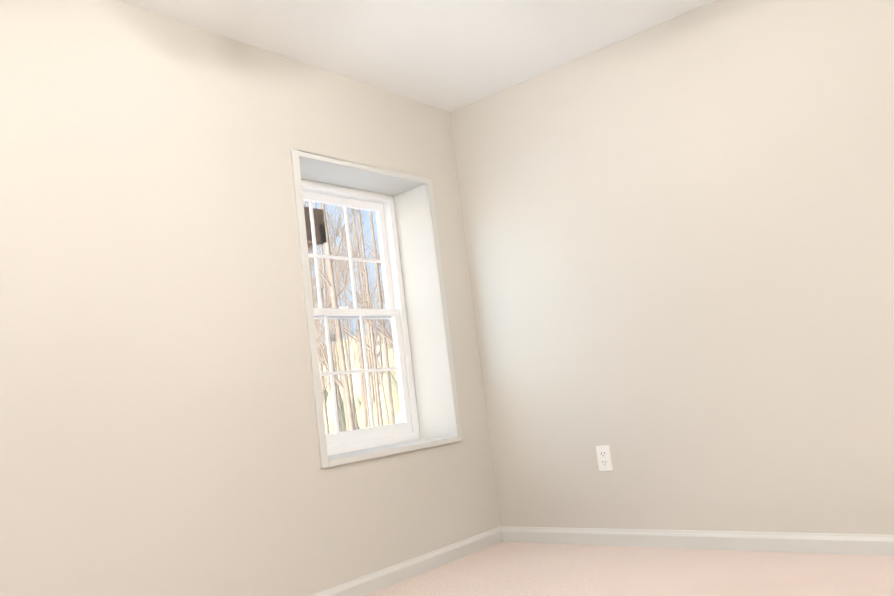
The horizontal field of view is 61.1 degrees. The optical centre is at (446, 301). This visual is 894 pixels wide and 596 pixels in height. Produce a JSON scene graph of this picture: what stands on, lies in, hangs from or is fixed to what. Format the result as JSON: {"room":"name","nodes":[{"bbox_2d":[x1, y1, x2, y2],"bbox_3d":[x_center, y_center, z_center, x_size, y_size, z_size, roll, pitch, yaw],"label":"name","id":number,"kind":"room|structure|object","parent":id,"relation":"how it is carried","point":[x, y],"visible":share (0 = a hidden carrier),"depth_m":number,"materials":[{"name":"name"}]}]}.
{"room":"empty room","nodes":[
{"label":"empty room","id":0,"kind":"room"},
{"bbox_2d":[0,0,500,595],"bbox_3d":[-1.256,0.088,2.803,0.340,2.640,4.050,-12,-9,39],"label":"wall","id":1,"kind":"structure","parent":0,"point":[158,428],"depth_m":2.86,"materials":[{"name":"beige paint"}]},
{"bbox_2d":[290,149,461,467],"bbox_3d":[-0.439,0.051,3.798,0.351,1.423,0.967,-12,-9,39],"label":"window unit","id":2,"kind":"structure","parent":1,"relation":"in","point":[381,205],"depth_m":4.04,"materials":[{"name":"white wood"}]},
{"bbox_2d":[310,526,501,595],"bbox_3d":[-0.895,1.226,2.658,0.013,0.078,3.775,-12,-9,39],"label":"baseboard","id":3,"kind":"structure","parent":1,"relation":"attached to","point":[381,579],"depth_m":3.55,"materials":[{"name":"white wood"}]},
{"bbox_2d":[118,0,713,111],"bbox_3d":[0.065,-1.484,1.771,3.530,0.100,4.070,-12,-9,39],"label":"ceiling","id":4,"kind":"structure","parent":0,"point":[449,55],"depth_m":3.45,"materials":[{"name":"white paint"}]},
{"bbox_2d":[366,542,893,595],"bbox_3d":[0.363,1.020,1.464,3.530,0.100,4.070,-12,-9,39],"label":"floor","id":5,"kind":"structure","parent":0,"point":[521,569],"depth_m":3.12,"materials":[{"name":"carpet"}]},
{"bbox_2d":[450,0,893,534],"bbox_3d":[1.446,-0.174,3.290,3.950,2.640,0.120,-12,-9,39],"label":"wall","id":6,"kind":"structure","parent":0,"point":[679,233],"depth_m":3.46,"materials":[{"name":"beige paint"}]},
{"bbox_2d":[596,445,612,470],"bbox_3d":[0.775,0.772,3.734,0.076,0.124,0.009,-12,-9,39],"label":"outlet","id":7,"kind":"object","parent":6,"relation":"attached to","point":[604,458],"visible":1,"depth_m":3.73,"materials":[{"name":"white plastic"}]},
{"bbox_2d":[502,526,893,555],"bbox_3d":[1.623,0.971,3.031,3.420,0.078,0.013,-12,-9,39],"label":"baseboard","id":8,"kind":"structure","parent":6,"relation":"attached to","point":[860,544],"depth_m":3.38,"materials":[{"name":"white wood"}]},
{"label":"outside","id":9,"kind":"structure","parent":0,"visible":0},
{"bbox_3d":[-28.962,18.761,92.412,159.400,0.200,220.000,-12,-9,39],"label":"ground","id":10,"kind":"structure","parent":9,"visible":0},
{"bbox_2d":[304,201,401,433],"bbox_3d":[-7.243,0.968,51.706,54.849,19.946,51.664,-12,-9,39],"label":"trees","id":11,"kind":"object","parent":10,"relation":"on","point":[362,409],"depth_m":28.50,"materials":[{"name":"brown plant"}]},
{"bbox_2d":[319,333,396,403],"bbox_3d":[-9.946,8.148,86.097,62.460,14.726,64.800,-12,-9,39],"label":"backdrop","id":12,"kind":"object","parent":10,"relation":"on","point":[357,385],"depth_m":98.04,"materials":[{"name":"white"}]},
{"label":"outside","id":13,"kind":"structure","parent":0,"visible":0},
{"bbox_2d":[304,207,326,247],"bbox_3d":[-2.063,-0.503,5.390,1.200,0.260,2.100,-12,-9,39],"label":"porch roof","id":14,"kind":"structure","parent":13,"point":[322,236],"depth_m":5.77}
]}

